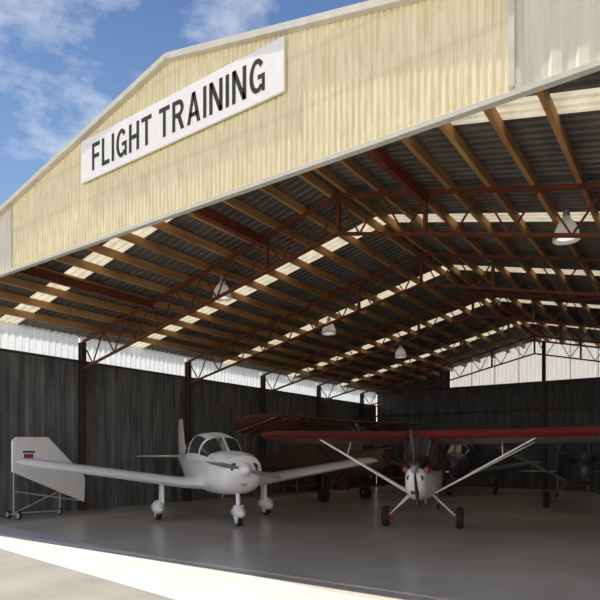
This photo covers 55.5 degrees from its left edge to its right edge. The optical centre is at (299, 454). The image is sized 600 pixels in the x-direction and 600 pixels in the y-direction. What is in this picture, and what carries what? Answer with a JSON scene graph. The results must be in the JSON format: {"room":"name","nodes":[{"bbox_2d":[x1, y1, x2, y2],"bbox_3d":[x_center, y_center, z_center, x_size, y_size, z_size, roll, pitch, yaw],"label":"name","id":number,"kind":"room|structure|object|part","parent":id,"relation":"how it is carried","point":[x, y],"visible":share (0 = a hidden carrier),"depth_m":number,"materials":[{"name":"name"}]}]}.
{"room":"aircraft hangar","nodes":[
{"label":"aircraft hangar","id":0,"kind":"room"},
{"bbox_2d":[0,489,312,599],"bbox_3d":[0.000,1.600,0.000,120.000,0.001,120.000,0,0,35],"label":"ground","id":1,"kind":"structure","parent":0,"point":[22,577],"depth_m":6.99,"materials":[{"name":"beige concrete"}]},
{"bbox_2d":[0,526,372,599],"bbox_3d":[-1.940,1.600,7.611,17.480,0.001,3.470,0,0,35],"label":"concrete apron","id":2,"kind":"structure","parent":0,"point":[177,580],"depth_m":7.76,"materials":[{"name":"concrete"}]},
{"bbox_2d":[0,351,376,516],"bbox_3d":[-2.349,-0.550,22.283,0.014,4.300,23.020,0,0,35],"label":"wall","id":3,"kind":"structure","parent":0,"point":[130,414],"depth_m":17.70,"materials":[{"name":"grey metal"}]},
{"bbox_2d":[0,320,78,359],"bbox_3d":[-7.671,-3.095,14.686,0.030,0.750,4.430,0,0,35],"label":"window","id":4,"kind":"structure","parent":3,"relation":"in","point":[17,337],"depth_m":15.47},
{"bbox_2d":[80,336,184,375],"bbox_3d":[-5.195,-3.095,18.214,0.030,0.750,4.110,0,0,35],"label":"window","id":5,"kind":"structure","parent":3,"relation":"in","point":[134,357],"depth_m":18.20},
{"bbox_2d":[0,348,378,406],"bbox_3d":[-2.273,-2.700,22.229,0.080,0.050,23.020,0,0,35],"label":"trim","id":6,"kind":"structure","parent":3,"relation":"attached to","point":[1,349],"depth_m":18.47,"materials":[{"name":"metal"}]},
{"bbox_2d":[186,356,259,387],"bbox_3d":[-2.811,-3.095,21.611,0.030,0.750,4.110,0,0,35],"label":"window","id":7,"kind":"structure","parent":3,"relation":"in","point":[235,374],"depth_m":21.71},
{"bbox_2d":[260,370,315,395],"bbox_3d":[-0.427,-3.095,25.008,0.030,0.750,4.110,0,0,35],"label":"window","id":8,"kind":"structure","parent":3,"relation":"in","point":[306,387],"depth_m":25.00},
{"bbox_2d":[316,381,358,402],"bbox_3d":[1.957,-3.095,28.405,0.030,0.750,4.110,0,0,35],"label":"window","id":9,"kind":"structure","parent":3,"relation":"in","point":[353,396],"depth_m":28.39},
{"bbox_2d":[360,390,376,405],"bbox_3d":[3.709,-3.095,30.902,0.030,0.750,1.910,0,0,35],"label":"window","id":10,"kind":"structure","parent":3,"relation":"in","point":[369,396],"depth_m":30.97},
{"bbox_2d":[0,0,599,271],"bbox_3d":[-1.792,-4.360,7.822,17.480,2.139,0.012,0,0,35],"label":"wall","id":11,"kind":"structure","parent":0,"point":[352,82],"depth_m":6.42,"materials":[{"name":"beige metal"}]},
{"bbox_2d":[10,205,11,267],"bbox_3d":[-5.153,-3.905,10.152,0.030,1.129,0.020,0,0,35],"label":"trim","id":12,"kind":"structure","parent":11,"relation":"attached to","point":[10,205],"depth_m":10.15,"materials":[{"name":"white metal"}]},
{"bbox_2d":[81,36,284,183],"bbox_3d":[-1.793,-4.555,7.769,3.940,0.640,0.032,0,0,35],"label":"sign","id":13,"kind":"object","parent":11,"relation":"attached to","point":[257,77],"visible":1,"depth_m":7.51,"materials":[{"name":"white metal"}]},
{"bbox_2d":[0,0,427,215],"bbox_3d":[-1.811,-4.408,7.795,17.798,2.123,0.100,0,0,35],"label":"trim","id":14,"kind":"structure","parent":11,"relation":"attached to","point":[370,6],"depth_m":7.31,"materials":[{"name":"white metal"}]},
{"bbox_2d":[0,59,599,277],"bbox_3d":[-1.794,-3.280,7.819,17.480,0.050,0.080,0,0,35],"label":"trim","id":15,"kind":"structure","parent":11,"relation":"attached to","point":[589,68],"depth_m":6.14,"materials":[{"name":"white metal"}]},
{"bbox_2d":[508,0,514,88],"bbox_3d":[1.924,-3.851,5.179,0.050,1.021,0.030,0,0,35],"label":"trim","id":16,"kind":"structure","parent":11,"relation":"attached to","point":[511,3],"depth_m":5.17,"materials":[{"name":"white metal"}]},
{"bbox_2d":[0,484,599,599],"bbox_3d":[4.723,1.600,17.106,17.480,0.001,23.370,0,0,35],"label":"floor","id":17,"kind":"structure","parent":0,"point":[509,546],"depth_m":10.67,"materials":[{"name":"concrete"}]},
{"bbox_2d":[5,437,84,519],"bbox_3d":[-6.551,0.565,14.951,0.720,2.070,2.050,0,0,35],"label":"tail section","id":18,"kind":"object","parent":17,"relation":"on","point":[71,484],"visible":0.99,"depth_m":14.78,"materials":[{"name":"white paint"}]},
{"bbox_3d":[-6.584,0.950,14.903,0.600,1.100,1.874,0,0,35],"label":"stand frame","id":19,"kind":"part","parent":18,"relation":"part of","materials":[{"name":"grey paint"}]},
{"bbox_2d":[78,342,85,510],"bbox_3d":[-6.276,-0.820,16.438,0.160,4.840,0.160,0,0,35],"label":"steel column","id":20,"kind":"structure","parent":17,"relation":"on","point":[81,350],"depth_m":16.41,"materials":[{"name":"brown metal"}]},
{"bbox_2d":[82,183,599,368],"bbox_3d":[0.780,-3.858,11.486,17.224,2.811,0.070,0,0,35],"label":"roof truss","id":21,"kind":"object","parent":20,"relation":"on","point":[537,188],"visible":0.96,"depth_m":11.37,"materials":[{"name":"red metal"}]},
{"bbox_2d":[16,267,153,308],"bbox_3d":[-4.986,-3.835,12.845,0.100,0.200,4.250,0,0,35],"label":"girder","id":22,"kind":"object","parent":21,"relation":"attached to","point":[33,272],"visible":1,"depth_m":12.95,"materials":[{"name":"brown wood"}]},
{"bbox_2d":[0,306,389,391],"bbox_3d":[-1.655,-3.531,21.857,0.070,0.170,22.870,0,0,35],"label":"purlin","id":23,"kind":"object","parent":21,"relation":"on","point":[3,310],"visible":0.89,"depth_m":17.68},
{"bbox_2d":[0,291,401,387],"bbox_3d":[-1.077,-3.694,21.451,0.070,0.170,22.870,0,0,35],"label":"purlin","id":24,"kind":"object","parent":21,"relation":"on","point":[3,295],"visible":1,"depth_m":16.75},
{"bbox_2d":[0,276,413,383],"bbox_3d":[-0.499,-3.856,21.045,0.070,0.170,22.870,0,0,35],"label":"purlin","id":25,"kind":"object","parent":21,"relation":"on","point":[9,280],"visible":1,"depth_m":15.87,"materials":[{"name":"brown wood"}]},
{"bbox_2d":[191,207,265,246],"bbox_3d":[-1.998,-4.675,10.748,0.100,0.200,4.250,0,0,35],"label":"girder","id":26,"kind":"object","parent":21,"relation":"attached to","point":[207,213],"visible":0.48,"depth_m":11.56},
{"bbox_2d":[33,265,426,379],"bbox_3d":[0.080,-4.019,20.639,0.070,0.170,22.870,0,0,35],"label":"purlin","id":27,"kind":"object","parent":21,"relation":"on","point":[160,304],"visible":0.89,"depth_m":17.82,"materials":[{"name":"brown wood"}]},
{"bbox_2d":[53,255,439,375],"bbox_3d":[0.658,-4.181,20.234,0.070,0.170,22.870,0,0,35],"label":"purlin","id":28,"kind":"object","parent":21,"relation":"on","point":[66,259],"visible":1,"depth_m":15.43,"materials":[{"name":"brown wood"}]},
{"bbox_2d":[85,244,452,371],"bbox_3d":[1.236,-4.344,19.828,0.070,0.170,22.870,0,0,35],"label":"purlin","id":29,"kind":"object","parent":21,"relation":"on","point":[99,249],"visible":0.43,"depth_m":14.81,"materials":[{"name":"brown wood"}]},
{"bbox_2d":[117,233,466,366],"bbox_3d":[1.814,-4.506,19.422,0.070,0.170,22.870,0,0,35],"label":"purlin","id":30,"kind":"object","parent":21,"relation":"on","point":[132,238],"visible":0.57,"depth_m":15.15,"materials":[{"name":"brown wood"}]},
{"bbox_2d":[152,221,480,362],"bbox_3d":[2.392,-4.669,19.016,0.070,0.170,22.870,0,0,35],"label":"purlin","id":31,"kind":"object","parent":21,"relation":"on","point":[163,226],"visible":0.64,"depth_m":14.90,"materials":[{"name":"brown wood"}]},
{"bbox_2d":[187,212,494,357],"bbox_3d":[2.970,-4.831,18.611,0.070,0.170,22.870,0,0,35],"label":"purlin","id":32,"kind":"object","parent":21,"relation":"on","point":[302,264],"visible":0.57,"depth_m":15.56,"materials":[{"name":"brown wood"}]},
{"bbox_2d":[221,197,509,353],"bbox_3d":[3.549,-4.994,18.205,0.070,0.170,22.870,0,0,35],"label":"purlin","id":33,"kind":"object","parent":21,"relation":"on","point":[233,202],"visible":0.57,"depth_m":14.46,"materials":[{"name":"brown wood"}]},
{"bbox_2d":[259,184,524,348],"bbox_3d":[4.127,-5.156,17.799,0.070,0.170,22.870,0,0,35],"label":"purlin","id":34,"kind":"object","parent":21,"relation":"on","point":[270,190],"visible":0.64,"depth_m":14.20,"materials":[{"name":"brown wood"}]},
{"bbox_2d":[364,147,425,203],"bbox_3d":[1.030,-4.675,8.623,0.100,0.200,4.250,0,0,35],"label":"girder","id":35,"kind":"object","parent":21,"relation":"attached to","point":[378,155],"visible":0.48,"depth_m":9.41,"materials":[{"name":"red metal"}]},
{"bbox_2d":[297,171,540,342],"bbox_3d":[4.705,-5.319,17.393,0.070,0.170,22.870,0,0,35],"label":"purlin","id":36,"kind":"object","parent":21,"relation":"on","point":[308,177],"visible":0.5,"depth_m":13.92,"materials":[{"name":"brown wood"}]},
{"bbox_2d":[314,166,548,340],"bbox_3d":[5.000,-5.319,17.186,0.070,0.170,22.870,0,0,35],"label":"purlin","id":37,"kind":"object","parent":21,"relation":"on","point":[323,171],"visible":0.36,"depth_m":13.45,"materials":[{"name":"brown wood"}]},
{"bbox_2d":[339,157,565,342],"bbox_3d":[5.578,-5.156,16.781,0.070,0.170,22.870,0,0,35],"label":"purlin","id":38,"kind":"object","parent":21,"relation":"on","point":[349,163],"visible":0.5,"depth_m":12.51,"materials":[{"name":"brown wood"}]},
{"bbox_2d":[401,136,599,346],"bbox_3d":[6.734,-4.831,15.969,0.070,0.170,22.870,0,0,35],"label":"purlin","id":39,"kind":"object","parent":21,"relation":"on","point":[412,144],"visible":0.5,"depth_m":11.34,"materials":[{"name":"brown wood"}]},
{"bbox_2d":[428,195,582,344],"bbox_3d":[6.156,-4.994,16.375,0.070,0.170,22.870,0,0,35],"label":"purlin","id":40,"kind":"object","parent":21,"relation":"on","point":[453,223],"visible":0.36,"depth_m":13.93,"materials":[{"name":"brown wood"}]},
{"bbox_2d":[438,122,599,323],"bbox_3d":[7.312,-4.669,15.563,0.070,0.170,22.870,0,0,35],"label":"purlin","id":41,"kind":"object","parent":21,"relation":"on","point":[448,129],"visible":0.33,"depth_m":10.31,"materials":[{"name":"brown wood"}]},
{"bbox_2d":[483,107,599,292],"bbox_3d":[7.891,-4.506,15.158,0.070,0.170,22.870,0,0,35],"label":"purlin","id":42,"kind":"object","parent":21,"relation":"on","point":[492,114],"visible":0.44,"depth_m":8.83,"materials":[{"name":"brown wood"}]},
{"bbox_2d":[536,89,599,232],"bbox_3d":[8.469,-4.344,14.752,0.070,0.170,22.870,0,0,35],"label":"purlin","id":43,"kind":"object","parent":21,"relation":"on","point":[544,96],"visible":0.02,"depth_m":7.92,"materials":[{"name":"brown wood"}]},
{"bbox_2d":[185,361,190,500],"bbox_3d":[-3.892,-0.820,19.835,0.160,4.840,0.160,0,0,35],"label":"steel column","id":44,"kind":"structure","parent":17,"relation":"on","point":[187,365],"depth_m":19.81,"materials":[{"name":"brown metal"}]},
{"bbox_2d":[188,253,599,383],"bbox_3d":[3.163,-3.858,14.883,17.224,2.811,0.070,0,0,35],"label":"roof truss","id":45,"kind":"object","parent":44,"relation":"on","point":[420,256],"visible":1,"depth_m":15.06,"materials":[{"name":"red metal"}]},
{"bbox_2d":[15,419,377,525],"bbox_3d":[-2.430,0.225,14.637,7.433,2.750,7.512,0,0,25],"label":"aircraft","id":46,"kind":"object","parent":17,"relation":"on","point":[214,462],"visible":1,"depth_m":13.28,"materials":[{"name":"white paint"}]},
{"bbox_3d":[-3.411,0.980,14.050,0.090,0.460,0.280,0,0,-24],"label":"gear door","id":47,"kind":"part","parent":46,"relation":"part of","materials":[{"name":"white paint"}]},
{"bbox_3d":[-2.365,-0.220,14.996,1.200,0.740,3.560,0,0,-24],"label":"cabin frame","id":48,"kind":"part","parent":46,"relation":"part of","materials":[{"name":"white paint"}]},
{"bbox_3d":[-1.608,0.218,12.170,0.827,0.108,0.067,14,-6,-23],"label":"blade","id":49,"kind":"part","parent":46,"relation":"part of","materials":[{"name":"metal"}]},
{"bbox_3d":[-1.779,-0.260,13.675,0.050,0.397,0.581,0,0,-24],"label":"windscreen post","id":50,"kind":"part","parent":46,"relation":"part of","materials":[{"name":"white metal"}]},
{"bbox_3d":[-0.962,0.980,15.137,0.090,0.460,0.280,0,0,-24],"label":"gear door","id":51,"kind":"part","parent":46,"relation":"part of","materials":[{"name":"white paint"}]},
{"bbox_3d":[-0.776,0.422,12.539,0.827,0.108,0.067,14,-6,-23],"label":"blade","id":52,"kind":"part","parent":46,"relation":"part of","materials":[{"name":"metal"}]},
{"bbox_2d":[250,485,260,496],"bbox_3d":[-1.661,1.160,22.179,0.590,0.880,0.590,0,0,35],"label":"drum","id":53,"kind":"object","parent":17,"relation":"on","point":[257,492],"visible":0.3,"depth_m":21.91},
{"bbox_2d":[260,375,265,471],"bbox_3d":[-1.508,-0.820,23.232,0.160,4.840,0.160,0,0,35],"label":"steel column","id":54,"kind":"structure","parent":17,"relation":"on","point":[262,379],"depth_m":23.20,"materials":[{"name":"brown metal"}]},
{"bbox_2d":[263,291,599,393],"bbox_3d":[5.547,-3.858,18.280,17.224,2.811,0.070,0,0,35],"label":"roof truss","id":55,"kind":"object","parent":54,"relation":"on","point":[472,293],"visible":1,"depth_m":18.89,"materials":[{"name":"red metal"}]},
{"bbox_2d":[283,475,323,492],"bbox_3d":[0.177,1.145,24.798,0.800,0.910,2.200,0,0,35],"label":"workbench","id":56,"kind":"object","parent":17,"relation":"on","point":[310,483],"visible":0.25,"depth_m":24.73,"materials":[{"name":"brown wood"}]},
{"bbox_3d":[-0.668,1.175,24.169,0.080,0.850,0.080,0,0,35],"label":"leg","id":57,"kind":"part","parent":56,"relation":"part of","materials":[{"name":"brown wood"}]},
{"bbox_3d":[-0.127,1.175,23.790,0.080,0.850,0.080,0,0,35],"label":"leg","id":58,"kind":"part","parent":56,"relation":"part of","materials":[{"name":"brown wood"}]},
{"bbox_2d":[285,483,321,486],"bbox_3d":[0.177,1.300,24.798,0.660,0.040,2.000,0,0,35],"label":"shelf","id":59,"kind":"object","parent":56,"relation":"attached to","point":[309,484],"depth_m":24.73,"materials":[{"name":"brown wood"}]},
{"bbox_3d":[0.481,1.175,25.806,0.080,0.850,0.080,0,0,35],"label":"leg","id":60,"kind":"part","parent":56,"relation":"part of","materials":[{"name":"brown wood"}]},
{"bbox_2d":[316,385,320,488],"bbox_3d":[0.875,-0.820,26.629,0.160,4.840,0.160,0,0,35],"label":"steel column","id":61,"kind":"structure","parent":17,"relation":"on","point":[318,389],"depth_m":26.61,"materials":[{"name":"brown metal"}]},
{"bbox_2d":[319,316,599,401],"bbox_3d":[7.931,-3.858,21.677,17.224,2.811,0.070,0,0,35],"label":"roof truss","id":62,"kind":"object","parent":61,"relation":"on","point":[497,321],"visible":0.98,"depth_m":22.70,"materials":[{"name":"red metal"}]},
{"bbox_2d":[231,414,419,501],"bbox_3d":[-0.093,0.176,20.840,8.072,2.848,7.827,0,0,19],"label":"aircraft","id":63,"kind":"object","parent":17,"relation":"on","point":[292,456],"visible":0.69,"depth_m":19.38,"materials":[{"name":"red metal"}]},
{"bbox_3d":[0.929,-0.558,20.717,1.069,1.164,4.110,0,0,-43],"label":"cabin frame","id":64,"kind":"part","parent":63,"relation":"part of","materials":[{"name":"red metal"}]},
{"bbox_2d":[324,475,335,489],"bbox_3d":[1.379,1.160,26.337,0.590,0.880,0.590,0,0,35],"label":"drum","id":65,"kind":"object","parent":17,"relation":"on","point":[328,479],"visible":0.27,"depth_m":26.09,"materials":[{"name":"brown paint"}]},
{"bbox_2d":[337,476,348,489],"bbox_3d":[1.968,1.160,26.045,0.590,0.880,0.590,0,0,35],"label":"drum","id":66,"kind":"object","parent":17,"relation":"on","point":[343,484],"visible":0.58,"depth_m":25.80,"materials":[{"name":"red metal"}]},
{"bbox_2d":[360,393,363,482],"bbox_3d":[3.259,-0.820,30.026,0.160,4.840,0.160,0,0,35],"label":"steel column","id":67,"kind":"structure","parent":17,"relation":"on","point":[361,394],"depth_m":30.00,"materials":[{"name":"brown metal"}]},
{"bbox_2d":[362,335,599,407],"bbox_3d":[10.315,-3.858,25.074,17.224,2.811,0.070,0,0,35],"label":"roof truss","id":68,"kind":"object","parent":67,"relation":"on","point":[533,336],"visible":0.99,"depth_m":26.12,"materials":[{"name":"red metal"}]},
{"bbox_2d":[351,473,383,487],"bbox_3d":[3.434,0.830,28.743,0.100,1.540,3.400,0,0,35],"label":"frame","id":69,"kind":"object","parent":17,"relation":"on","point":[369,481],"visible":0.27,"depth_m":28.85,"materials":[{"name":"brown wood"}]},
{"bbox_2d":[402,461,405,485],"bbox_3d":[5.852,0.950,29.578,1.000,1.300,0.655,0,0,35],"label":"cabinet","id":70,"kind":"object","parent":17,"relation":"on","point":[403,473],"visible":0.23,"depth_m":29.57,"materials":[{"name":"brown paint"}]},
{"bbox_2d":[260,426,599,528],"bbox_3d":[3.141,0.516,13.931,7.700,2.168,5.914,0,0,18],"label":"aircraft","id":71,"kind":"object","parent":17,"relation":"on","point":[422,464],"visible":1,"depth_m":12.12,"materials":[{"name":"white paint"}]},
{"bbox_3d":[2.244,-0.110,12.117,0.030,0.499,0.404,0,0,5],"label":"windscreen post","id":72,"kind":"part","parent":71,"relation":"part of","materials":[{"name":"red metal"}]},
{"bbox_3d":[2.239,0.280,11.829,0.180,0.180,0.720,0,0,18],"label":"cowl panel","id":73,"kind":"part","parent":71,"relation":"part of","materials":[{"name":"red metal"}]},
{"bbox_3d":[2.214,-0.142,11.248,0.068,0.752,0.042,-6,-2,18],"label":"blade","id":74,"kind":"part","parent":71,"relation":"part of","materials":[{"name":"black paint"}]},
{"bbox_3d":[2.295,0.702,11.221,0.068,0.752,0.042,-6,-2,18],"label":"blade","id":75,"kind":"part","parent":71,"relation":"part of","materials":[{"name":"black paint"}]},
{"bbox_3d":[2.619,0.280,11.704,0.180,0.180,0.720,0,0,18],"label":"cowl panel","id":76,"kind":"part","parent":71,"relation":"part of","materials":[{"name":"red metal"}]},
{"bbox_3d":[2.786,-0.110,11.939,0.030,0.499,0.404,0,0,32],"label":"windscreen post","id":77,"kind":"part","parent":71,"relation":"part of","materials":[{"name":"red metal"}]},
{"bbox_3d":[2.917,0.010,13.248,0.780,0.880,3.000,0,0,18],"label":"cabin frame","id":78,"kind":"part","parent":71,"relation":"part of","materials":[{"name":"red paint"}]},
{"bbox_2d":[390,444,541,495],"bbox_3d":[7.480,0.450,24.589,6.354,2.300,6.163,0,0,-30],"label":"aircraft","id":79,"kind":"object","parent":17,"relation":"on","point":[459,461],"visible":0.7,"depth_m":22.58,"materials":[{"name":"blue paint"}]},
{"bbox_3d":[5.479,-0.110,21.968,0.108,0.827,0.067,-25,-11,25],"label":"blade","id":80,"kind":"part","parent":79,"relation":"part of","materials":[{"name":"black paint"}]},
{"bbox_3d":[5.803,0.750,21.802,0.108,0.827,0.067,-25,-11,25],"label":"blade","id":81,"kind":"part","parent":79,"relation":"part of","materials":[{"name":"black paint"}]},
{"bbox_3d":[6.953,-0.220,24.460,1.200,0.740,3.560,0,0,27],"label":"cabin frame","id":82,"kind":"part","parent":79,"relation":"part of","materials":[{"name":"blue paint"}]},
{"bbox_2d":[487,441,599,507],"bbox_3d":[8.772,0.430,18.568,8.856,2.340,6.549,0,0,18],"label":"aircraft","id":83,"kind":"object","parent":17,"relation":"on","point":[575,461],"visible":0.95,"depth_m":16.45,"materials":[{"name":"blue paint"}]},
{"bbox_3d":[7.417,0.009,15.696,0.812,0.073,0.045,22,7,16],"label":"blade","id":84,"kind":"part","parent":83,"relation":"part of","materials":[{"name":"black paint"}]},
{"bbox_3d":[8.514,-0.101,17.751,0.842,0.918,3.240,0,0,18],"label":"cabin frame","id":85,"kind":"part","parent":83,"relation":"part of","materials":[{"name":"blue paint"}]},
{"bbox_2d":[0,71,599,317],"bbox_3d":[-1.176,-4.453,8.699,17.780,2.075,2.090,0,0,35],"label":"roof purlins","id":86,"kind":"structure","parent":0,"point":[54,265],"depth_m":12.44,"materials":[{"name":"brown wood"}]},
{"bbox_2d":[18,110,599,345],"bbox_3d":[0.765,-4.453,11.466,17.780,2.075,3.630,0,0,35],"label":"roof purlins","id":87,"kind":"structure","parent":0,"point":[535,137],"depth_m":11.24,"materials":[{"name":"brown wood"}]},
{"bbox_2d":[0,218,172,323],"bbox_3d":[-4.065,-4.453,12.321,8.890,2.075,0.520,0,0,35],"label":"window","id":88,"kind":"structure","parent":87,"relation":"attached to","point":[120,245],"depth_m":12.88,"materials":[{"name":"white plastic"}]},
{"bbox_2d":[213,276,230,300],"bbox_3d":[-1.986,-4.260,14.527,0.480,0.560,0.480,0,0,35],"label":"pendant lamp","id":89,"kind":"object","parent":87,"relation":"hanging from","point":[224,288],"visible":0.64,"depth_m":14.41,"materials":[{"name":"metal"}]},
{"bbox_2d":[131,217,385,347],"bbox_3d":[-1.681,-4.453,15.718,8.890,2.075,0.520,0,0,35],"label":"window","id":90,"kind":"structure","parent":87,"relation":"attached to","point":[336,243],"depth_m":15.03,"materials":[{"name":"white plastic"}]},
{"bbox_2d":[389,212,599,221],"bbox_3d":[5.596,-4.453,10.611,8.890,2.075,0.520,0,0,35],"label":"window","id":91,"kind":"structure","parent":87,"relation":"attached to","point":[576,216],"depth_m":11.64,"materials":[{"name":"white plastic"}]},
{"bbox_2d":[451,87,599,124],"bbox_3d":[3.212,-4.453,7.214,8.890,2.075,0.520,0,0,35],"label":"window","id":92,"kind":"structure","parent":87,"relation":"attached to","point":[584,100],"depth_m":7.29,"materials":[{"name":"white plastic"}]},
{"bbox_2d":[552,209,580,244],"bbox_3d":[4.944,-4.260,10.579,0.480,0.560,0.480,0,0,35],"label":"pendant lamp","id":93,"kind":"object","parent":87,"relation":"hanging from","point":[571,225],"visible":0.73,"depth_m":10.52,"materials":[{"name":"metal"}]},
{"bbox_3d":[4.944,-4.120,10.579,0.320,0.240,0.320,0,0,35],"label":"bulb","id":94,"kind":"part","parent":93,"relation":"part of","materials":[{"name":"white glass"}]},
{"bbox_2d":[143,221,599,362],"bbox_3d":[3.149,-4.453,14.863,17.780,2.075,3.630,0,0,35],"label":"roof purlins","id":95,"kind":"structure","parent":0,"point":[383,245],"depth_m":15.45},
{"bbox_2d":[322,317,335,335],"bbox_3d":[0.948,-4.260,18.759,0.480,0.560,0.480,0,0,35],"label":"pendant lamp","id":96,"kind":"object","parent":95,"relation":"hanging from","point":[329,330],"visible":0.89,"depth_m":18.62,"materials":[{"name":"metal"}]},
{"bbox_2d":[234,270,599,374],"bbox_3d":[5.533,-4.453,18.260,17.780,2.075,3.630,0,0,35],"label":"roof purlins","id":97,"kind":"structure","parent":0,"point":[420,293],"depth_m":19.29,"materials":[{"name":"brown wood"}]},
{"bbox_2d":[223,266,449,364],"bbox_3d":[0.703,-4.453,19.115,8.890,2.075,0.520,0,0,35],"label":"window","id":98,"kind":"structure","parent":97,"relation":"attached to","point":[427,276],"depth_m":18.43,"materials":[{"name":"white plastic"}]},
{"bbox_2d":[288,298,491,376],"bbox_3d":[3.087,-4.453,22.512,8.890,2.075,0.520,0,0,35],"label":"window","id":99,"kind":"structure","parent":97,"relation":"attached to","point":[477,304],"depth_m":21.99,"materials":[{"name":"white plastic"}]},
{"bbox_2d":[454,265,599,275],"bbox_3d":[7.980,-4.453,14.008,8.890,2.075,0.520,0,0,35],"label":"window","id":100,"kind":"structure","parent":97,"relation":"attached to","point":[510,269],"depth_m":15.20,"materials":[{"name":"white plastic"}]},
{"bbox_2d":[497,298,599,307],"bbox_3d":[10.364,-4.453,17.405,8.890,2.075,0.520,0,0,35],"label":"window","id":101,"kind":"structure","parent":97,"relation":"attached to","point":[502,299],"depth_m":18.82,"materials":[{"name":"white plastic"}]},
{"bbox_2d":[295,301,599,384],"bbox_3d":[7.917,-4.453,21.657,17.780,2.075,3.630,0,0,35],"label":"roof purlins","id":102,"kind":"structure","parent":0,"point":[471,323],"depth_m":22.90,"materials":[{"name":"brown wood"}]},
{"bbox_2d":[395,344,406,357],"bbox_3d":[4.107,-4.260,23.261,0.480,0.560,0.480,0,0,35],"label":"pendant lamp","id":103,"kind":"object","parent":102,"relation":"hanging from","point":[400,353],"visible":0.93,"depth_m":23.12,"materials":[{"name":"metal"}]},
{"bbox_2d":[528,322,599,329],"bbox_3d":[12.747,-4.453,20.802,8.890,2.075,0.520,0,0,35],"label":"window","id":104,"kind":"structure","parent":102,"relation":"attached to","point":[528,322],"depth_m":22.47,"materials":[{"name":"white plastic"}]},
{"bbox_2d":[344,323,599,392],"bbox_3d":[10.376,-4.453,25.160,17.780,2.075,3.890,0,0,35],"label":"roof purlins","id":105,"kind":"structure","parent":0,"point":[513,333],"depth_m":26.51,"materials":[{"name":"brown wood"}]},
{"bbox_2d":[338,321,521,385],"bbox_3d":[5.470,-4.453,25.909,8.890,2.075,0.520,0,0,35],"label":"window","id":106,"kind":"structure","parent":105,"relation":"attached to","point":[511,325],"depth_m":25.45,"materials":[{"name":"white plastic"}]},
{"bbox_2d":[377,370,599,490],"bbox_3d":[11.431,-1.408,26.665,17.480,6.016,0.014,0,0,35],"label":"wall","id":107,"kind":"structure","parent":0,"point":[573,393],"depth_m":27.80,"materials":[{"name":"grey metal"}]},
{"bbox_2d":[451,362,471,386],"bbox_3d":[8.175,-4.047,28.940,1.105,1.293,0.030,0,0,35],"label":"window","id":108,"kind":"structure","parent":107,"relation":"in","point":[464,381],"depth_m":28.91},
{"bbox_2d":[472,356,494,385],"bbox_3d":[9.104,-4.177,28.288,1.105,1.554,0.030,0,0,35],"label":"window","id":109,"kind":"structure","parent":107,"relation":"in","point":[485,377],"depth_m":28.28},
{"bbox_2d":[376,406,599,416],"bbox_3d":[11.384,-2.150,26.597,17.480,0.080,0.100,0,0,35],"label":"trim","id":110,"kind":"structure","parent":107,"relation":"attached to","point":[577,406],"depth_m":27.93,"materials":[{"name":"metal"}]},
{"bbox_2d":[376,377,599,394],"bbox_3d":[11.384,-3.400,26.597,17.480,0.100,0.100,0,0,35],"label":"trim","id":111,"kind":"structure","parent":107,"relation":"attached to","point":[593,378],"depth_m":27.81,"materials":[{"name":"metal"}]},
{"bbox_2d":[495,346,518,383],"bbox_3d":[10.033,-4.308,27.636,1.105,1.816,0.030,0,0,35],"label":"window","id":112,"kind":"structure","parent":107,"relation":"in","point":[506,373],"depth_m":27.63,"materials":[{"name":"white plastic"}]},
{"bbox_2d":[520,339,543,382],"bbox_3d":[10.962,-4.438,26.984,1.105,2.077,0.030,0,0,35],"label":"window","id":113,"kind":"structure","parent":107,"relation":"in","point":[530,366],"depth_m":26.97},
{"bbox_2d":[542,342,545,488],"bbox_3d":[11.372,-1.850,26.580,0.160,6.900,0.120,0,0,35],"label":"steel column","id":114,"kind":"structure","parent":107,"relation":"attached to","point":[543,343],"depth_m":26.53,"materials":[{"name":"metal"}]},
{"bbox_2d":[546,339,569,380],"bbox_3d":[11.891,-4.438,26.332,1.105,2.077,0.030,0,0,35],"label":"window","id":115,"kind":"structure","parent":107,"relation":"in","point":[557,368],"depth_m":26.33,"materials":[{"name":"white plastic"}]},
{"bbox_2d":[570,341,570,378],"bbox_3d":[12.347,-4.300,25.994,0.030,1.799,0.050,0,0,35],"label":"trim","id":116,"kind":"structure","parent":107,"relation":"attached to","point":[570,341],"depth_m":25.98,"materials":[{"name":"grey paint"}]},
{"bbox_2d":[571,341,597,378],"bbox_3d":[12.820,-4.308,25.680,1.105,1.816,0.030,0,0,35],"label":"window","id":117,"kind":"structure","parent":107,"relation":"in","point":[579,368],"depth_m":25.68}
]}

